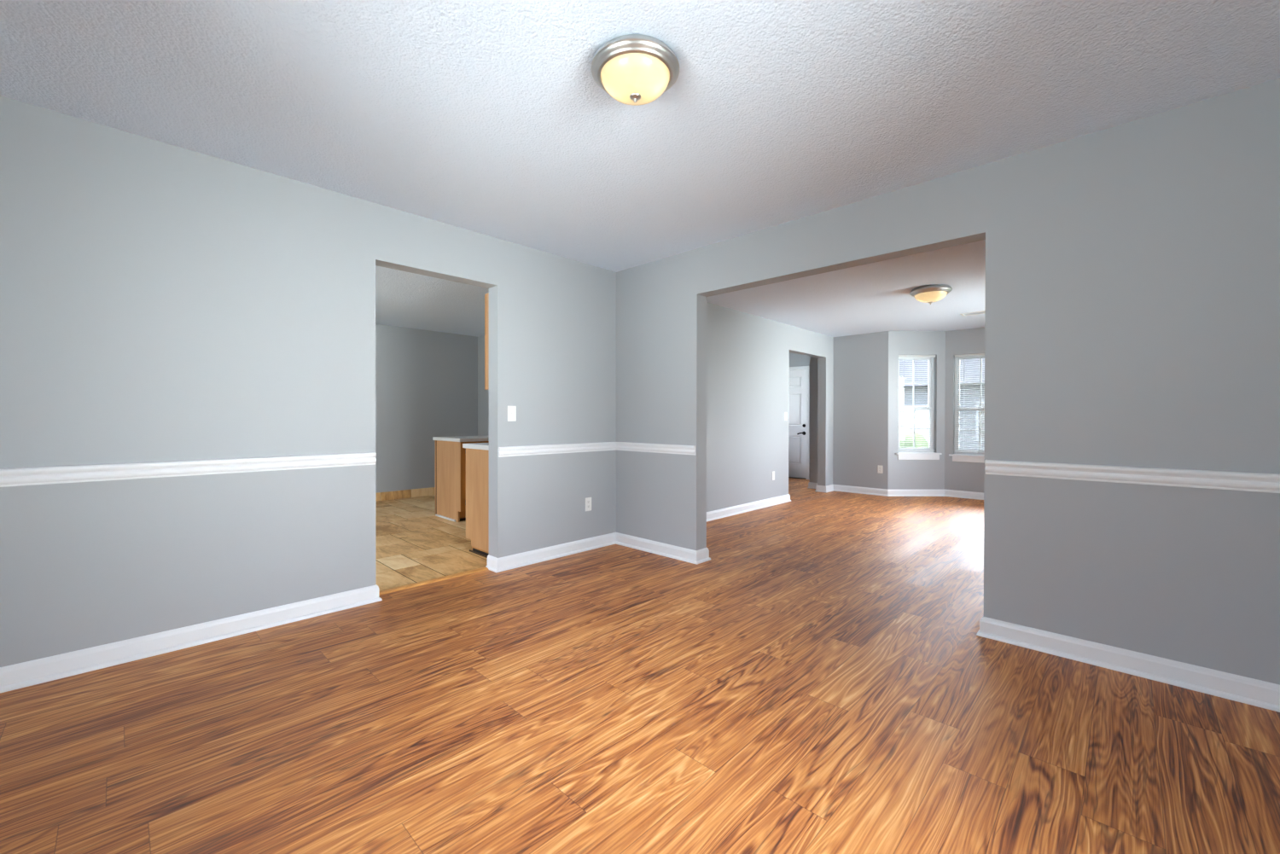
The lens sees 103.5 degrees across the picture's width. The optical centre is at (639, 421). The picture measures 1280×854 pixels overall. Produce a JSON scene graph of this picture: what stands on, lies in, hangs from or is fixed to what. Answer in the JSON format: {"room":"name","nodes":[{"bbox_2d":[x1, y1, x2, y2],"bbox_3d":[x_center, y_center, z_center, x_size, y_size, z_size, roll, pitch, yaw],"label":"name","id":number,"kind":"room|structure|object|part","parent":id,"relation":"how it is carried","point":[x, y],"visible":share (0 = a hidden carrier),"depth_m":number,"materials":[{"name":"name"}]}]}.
{"room":"empty dining room","nodes":[
{"label":"empty dining room","id":0,"kind":"room"},
{"bbox_2d":[0,95,833,667],"bbox_3d":[-0.063,-0.136,4.805,0.130,2.470,8.740,0,0,44],"label":"wall","id":1,"kind":"structure","parent":0,"point":[160,301],"depth_m":2.62,"materials":[{"name":"grey paint"}]},
{"bbox_2d":[0,452,376,487],"bbox_3d":[-2.288,0.232,2.399,0.021,0.074,1.926,0,0,44],"label":"trim","id":2,"kind":"structure","parent":1,"relation":"attached to","point":[42,475],"depth_m":2.42,"materials":[{"name":"white paint"}]},
{"bbox_2d":[378,567,488,595],"bbox_3d":[-1.413,1.097,3.481,0.055,0.012,0.779,0,0,44],"label":"trim","id":3,"kind":"structure","parent":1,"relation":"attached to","point":[422,583],"depth_m":3.45,"materials":[{"name":"brown wood"}]},
{"bbox_2d":[484,292,488,389],"bbox_3d":[-0.526,-0.643,4.651,0.324,0.776,1.818,0,0,44],"label":"upper cabinet","id":4,"kind":"object","parent":1,"relation":"attached to","point":[486,295],"visible":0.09,"depth_m":4.07,"materials":[{"name":"brown wood"}]},
{"bbox_3d":[-0.619,-0.644,4.741,0.018,0.776,1.818,0,0,44],"label":"frame","id":5,"kind":"part","parent":4,"relation":"part of","materials":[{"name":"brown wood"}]},
{"bbox_2d":[507,406,516,421],"bbox_3d":[-0.956,-0.056,3.777,0.017,0.114,0.070,0,0,44],"label":"light switch","id":6,"kind":"object","parent":1,"relation":"attached to","point":[511,410],"visible":1,"depth_m":3.78,"materials":[{"name":"white plastic"}]},
{"bbox_2d":[585,497,591,511],"bbox_3d":[-0.442,0.713,4.319,0.008,0.114,0.070,0,0,44],"label":"power outlet","id":7,"kind":"object","parent":1,"relation":"attached to","point":[588,500],"visible":1,"depth_m":4.32,"materials":[{"name":"white plastic"}]},
{"bbox_2d":[498,442,696,457],"bbox_3d":[-0.303,0.228,3.812,0.908,0.074,1.182,0,0,44],"label":"trim","id":8,"kind":"structure","parent":1,"relation":"attached to","point":[586,447],"depth_m":4.11,"materials":[{"name":"white paint"}]},
{"bbox_2d":[0,482,1279,712],"bbox_3d":[1.659,1.057,3.991,4.312,0.097,9.700,0,0,44],"label":"baseboard","id":9,"kind":"structure","parent":1,"relation":"attached to","point":[1236,688],"depth_m":2.44,"materials":[{"name":"white paint"}]},
{"bbox_2d":[772,471,774,480],"bbox_3d":[1.738,0.713,6.571,0.008,0.114,0.070,0,0,44],"label":"power outlet","id":10,"kind":"object","parent":1,"relation":"attached to","point":[773,472],"visible":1,"depth_m":6.57,"materials":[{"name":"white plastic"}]},
{"bbox_2d":[784,412,786,420],"bbox_3d":[1.968,-0.063,6.798,0.017,0.114,0.070,0,0,44],"label":"light switch","id":11,"kind":"object","parent":1,"relation":"attached to","point":[785,413],"visible":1,"depth_m":6.79,"materials":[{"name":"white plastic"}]},
{"bbox_2d":[375,324,477,498],"bbox_3d":[-4.331,-0.134,6.075,0.130,2.440,5.330,0,0,44],"label":"wall","id":12,"kind":"structure","parent":0,"point":[427,381],"depth_m":7.18,"materials":[{"name":"grey paint"}]},
{"bbox_2d":[375,487,434,501],"bbox_3d":[-4.282,1.027,6.032,0.010,0.116,5.066,0,0,44],"label":"baseboard","id":13,"kind":"structure","parent":12,"relation":"attached to","point":[386,496],"depth_m":7.04,"materials":[{"name":"stone"}]},
{"bbox_2d":[477,335,488,436],"bbox_3d":[-1.103,-0.131,6.570,3.820,2.440,0.130,0,0,44],"label":"wall","id":14,"kind":"structure","parent":0,"point":[483,395],"depth_m":7.75,"materials":[{"name":"grey paint"}]},
{"bbox_2d":[0,477,1279,853],"bbox_3d":[0.181,1.123,5.094,7.970,0.050,10.170,0,0,44],"label":"floor","id":15,"kind":"structure","parent":0,"point":[824,682],"depth_m":1.85,"materials":[{"name":"brown wood"}]},
{"bbox_2d":[434,440,488,522],"bbox_3d":[-1.678,0.656,6.093,0.638,0.868,1.354,0,0,44],"label":"base cabinet","id":16,"kind":"object","parent":15,"relation":"on","point":[450,456],"visible":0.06,"depth_m":5.58,"materials":[{"name":"brown wood"}]},
{"bbox_3d":[-1.897,0.654,6.310,0.022,0.866,1.346,0,0,44],"label":"panel","id":17,"kind":"part","parent":16,"relation":"part of","materials":[{"name":"brown wood"}]},
{"bbox_3d":[-2.132,0.657,5.617,0.581,0.866,0.005,0,0,44],"label":"panel","id":18,"kind":"part","parent":16,"relation":"part of","materials":[{"name":"brown wood"}]},
{"bbox_3d":[-1.969,1.033,5.471,0.026,0.117,0.019,0,0,44],"label":"corner post","id":19,"kind":"part","parent":16,"relation":"part of","materials":[{"name":"brown wood"}]},
{"bbox_2d":[432,435,488,442],"bbox_3d":[-1.687,0.203,6.098,0.665,0.038,1.358,0,0,44],"label":"countertop","id":20,"kind":"structure","parent":16,"relation":"on","point":[456,439],"depth_m":5.58,"materials":[{"name":"white laminate"}]},
{"bbox_2d":[465,448,488,558],"bbox_3d":[-0.650,0.665,4.766,0.650,0.866,1.832,0,0,44],"label":"base cabinet","id":21,"kind":"object","parent":15,"relation":"on","point":[477,461],"visible":0.13,"depth_m":4.18,"materials":[{"name":"brown wood"}]},
{"bbox_2d":[462,442,488,450],"bbox_3d":[-0.652,0.212,4.768,0.661,0.038,1.830,0,0,44],"label":"countertop","id":22,"kind":"structure","parent":21,"relation":"on","point":[474,445],"depth_m":4.21,"materials":[{"name":"white laminate"}]},
{"bbox_2d":[0,0,1279,272],"bbox_3d":[-0.189,-1.377,1.770,4.020,0.100,4.070,0,0,44],"label":"ceiling","id":23,"kind":"structure","parent":0,"point":[491,118],"depth_m":2.04,"materials":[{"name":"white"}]},
{"bbox_2d":[591,34,679,105],"bbox_3d":[-0.017,-1.255,1.876,0.326,0.143,0.326,0,0,9],"label":"ceiling light","id":24,"kind":"object","parent":23,"relation":"attached to","point":[633,69],"visible":1,"depth_m":1.80,"materials":[{"name":"beige glass"}]},
{"bbox_3d":[-0.017,-1.246,1.876,0.257,0.081,0.257,0,0,9],"label":"lamp shade","id":25,"kind":"part","parent":24,"relation":"part of","materials":[{"name":"white glass"}]},
{"bbox_2d":[375,239,985,337],"bbox_3d":[0.096,-1.366,4.904,7.970,0.150,9.670,0,0,44],"label":"ceiling","id":26,"kind":"structure","parent":0,"point":[875,297],"depth_m":5.40,"materials":[{"name":"white paint"}]},
{"bbox_2d":[909,284,952,304],"bbox_3d":[2.843,-1.216,4.939,0.359,0.157,0.359,0,0,34],"label":"ceiling light","id":27,"kind":"object","parent":26,"relation":"attached to","point":[928,293],"visible":1,"depth_m":4.84,"materials":[{"name":"beige glass"}]},
{"bbox_3d":[2.843,-1.207,4.939,0.283,0.089,0.283,0,0,34],"label":"lamp shade","id":28,"kind":"part","parent":27,"relation":"part of","materials":[{"name":"white glass"}]},
{"bbox_2d":[960,310,984,316],"bbox_3d":[4.052,-1.295,6.051,0.340,0.008,0.170,0,0,44],"label":"ceiling vent","id":29,"kind":"object","parent":26,"relation":"in","point":[981,311],"visible":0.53,"depth_m":6.07,"materials":[{"name":"white plastic"}]},
{"bbox_2d":[789,352,809,478],"bbox_3d":[2.879,-0.140,9.646,2.125,2.440,0.130,0,0,44],"label":"wall","id":30,"kind":"structure","parent":0,"point":[795,360],"depth_m":9.47,"materials":[{"name":"grey paint"}]},
{"bbox_2d":[788,366,809,479],"bbox_3d":[2.792,0.028,9.719,1.050,2.102,0.146,0,0,44],"label":"door","id":31,"kind":"structure","parent":30,"relation":"in","point":[799,386],"depth_m":9.51,"materials":[{"name":"white paint"}]},
{"bbox_2d":[809,331,888,489],"bbox_3d":[3.221,-0.146,7.798,1.197,2.470,0.130,0,0,44],"label":"wall","id":32,"kind":"structure","parent":0,"point":[860,372],"depth_m":7.63,"materials":[{"name":"grey paint"}]},
{"bbox_2d":[877,465,882,473],"bbox_3d":[3.525,0.711,7.410,0.070,0.114,0.008,0,0,44],"label":"power outlet","id":33,"kind":"object","parent":32,"relation":"attached to","point":[879,468],"visible":1,"depth_m":7.41,"materials":[{"name":"white plastic"}]},
{"bbox_2d":[887,331,945,489],"bbox_3d":[4.049,-0.143,7.407,0.888,2.470,0.130,0,0,-1],"label":"wall","id":34,"kind":"structure","parent":0,"point":[903,474],"depth_m":7.34,"materials":[{"name":"grey paint"}]},
{"bbox_2d":[895,357,942,459],"bbox_3d":[4.042,-0.200,7.386,0.660,1.526,0.161,0,0,-1],"label":"window","id":35,"kind":"structure","parent":34,"relation":"in","point":[902,455],"depth_m":7.41,"materials":[{"name":"white paint"}]},
{"bbox_3d":[4.035,-0.553,7.447,0.513,0.776,0.026,0,0,-1],"label":"sash","id":36,"kind":"part","parent":35,"relation":"part of","materials":[{"name":"white paint"}]},
{"bbox_3d":[4.035,0.119,7.422,0.513,0.648,0.026,0,0,-1],"label":"sash","id":37,"kind":"part","parent":35,"relation":"part of","materials":[{"name":"white paint"}]},
{"bbox_2d":[898,354,935,450],"bbox_3d":[4.036,-0.263,7.371,0.539,1.396,0.029,0,0,-1],"label":"window blind","id":38,"kind":"object","parent":35,"relation":"attached to","point":[899,356],"visible":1,"depth_m":7.36,"materials":[{"name":"white plastic"}]},
{"bbox_3d":[4.035,0.429,7.375,0.539,0.012,0.022,0,0,-1],"label":"rail","id":39,"kind":"part","parent":38,"relation":"part of","materials":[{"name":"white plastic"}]},
{"bbox_3d":[4.042,0.475,7.359,0.660,0.026,0.100,0,0,-1],"label":"sill","id":40,"kind":"part","parent":35,"relation":"part of","materials":[{"name":"white paint"}]},
{"bbox_2d":[615,77,1279,685],"bbox_3d":[1.228,-0.127,3.242,3.900,2.470,0.130,0,0,44],"label":"wall","id":41,"kind":"structure","parent":0,"point":[1132,305],"depth_m":2.31,"materials":[{"name":"grey paint"}]},
{"bbox_2d":[984,459,1279,493],"bbox_3d":[2.179,0.240,2.218,1.107,0.074,0.021,0,0,44],"label":"trim","id":42,"kind":"structure","parent":41,"relation":"attached to","point":[1259,482],"depth_m":2.20,"materials":[{"name":"white paint"}]},
{"bbox_2d":[944,327,984,493],"bbox_3d":[4.879,-0.140,7.014,1.204,2.470,0.130,0,0,44],"label":"wall","id":43,"kind":"structure","parent":0,"point":[964,476],"depth_m":7.26,"materials":[{"name":"grey paint"}]},
{"bbox_2d":[948,354,984,463],"bbox_3d":[4.870,-0.184,6.995,0.987,1.531,0.161,0,0,44],"label":"window","id":44,"kind":"structure","parent":43,"relation":"in","point":[957,456],"depth_m":7.21,"materials":[{"name":"white paint"}]},
{"bbox_3d":[4.848,0.493,6.976,0.987,0.026,0.100,0,0,44],"label":"sill","id":45,"kind":"part","parent":44,"relation":"part of","materials":[{"name":"white paint"}]},
{"bbox_2d":[954,353,984,453],"bbox_3d":[4.855,-0.247,6.989,0.866,1.401,0.029,0,0,44],"label":"window blind","id":46,"kind":"object","parent":44,"relation":"attached to","point":[975,354],"visible":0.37,"depth_m":7.16,"materials":[{"name":"white plastic"}]},
{"bbox_3d":[4.855,-0.233,6.989,0.635,1.373,0.029,0,0,44],"label":"ladder cord","id":47,"kind":"part","parent":46,"relation":"part of","materials":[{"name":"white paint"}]},
{"bbox_3d":[4.854,0.448,6.992,0.866,0.012,0.022,0,0,44],"label":"rail","id":48,"kind":"part","parent":46,"relation":"part of","materials":[{"name":"white plastic"}]},
{"bbox_3d":[4.889,0.136,7.026,0.840,0.650,0.026,0,0,44],"label":"sash","id":49,"kind":"part","parent":44,"relation":"part of","materials":[{"name":"white paint"}]},
{"bbox_3d":[4.909,-0.538,7.043,0.840,0.779,0.026,0,0,44],"label":"sash","id":50,"kind":"part","parent":44,"relation":"part of","materials":[{"name":"white paint"}]},
{"label":"outside","id":51,"kind":"structure","parent":0,"visible":0},
{"bbox_3d":[24.131,1.578,26.846,64.000,0.100,54.100,0,0,44],"label":"ground","id":52,"kind":"structure","parent":51,"visible":0},
{"bbox_2d":[899,431,929,448],"bbox_3d":[7.347,1.153,13.332,1.605,1.748,1.501,0,0,44],"label":"shrub","id":53,"kind":"object","parent":52,"relation":"on","point":[911,433],"visible":0.08,"depth_m":13.29,"materials":[{"name":"green plant"}]},
{"bbox_2d":[898,358,984,449],"bbox_3d":[12.315,-0.861,20.948,14.800,4.900,6.000,0,0,44],"label":"house","id":54,"kind":"structure","parent":52,"relation":"on","point":[901,362],"depth_m":18.99,"materials":[{"name":"grey"}]},
{"bbox_3d":[10.536,0.420,19.153,0.950,2.050,0.060,0,0,44],"label":"door","id":55,"kind":"part","parent":54,"relation":"part of","materials":[{"name":"grey"}]},
{"bbox_3d":[12.253,0.006,17.438,0.940,1.240,0.015,0,0,44],"label":"pane","id":56,"kind":"part","parent":54,"relation":"part of","materials":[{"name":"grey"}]}
]}

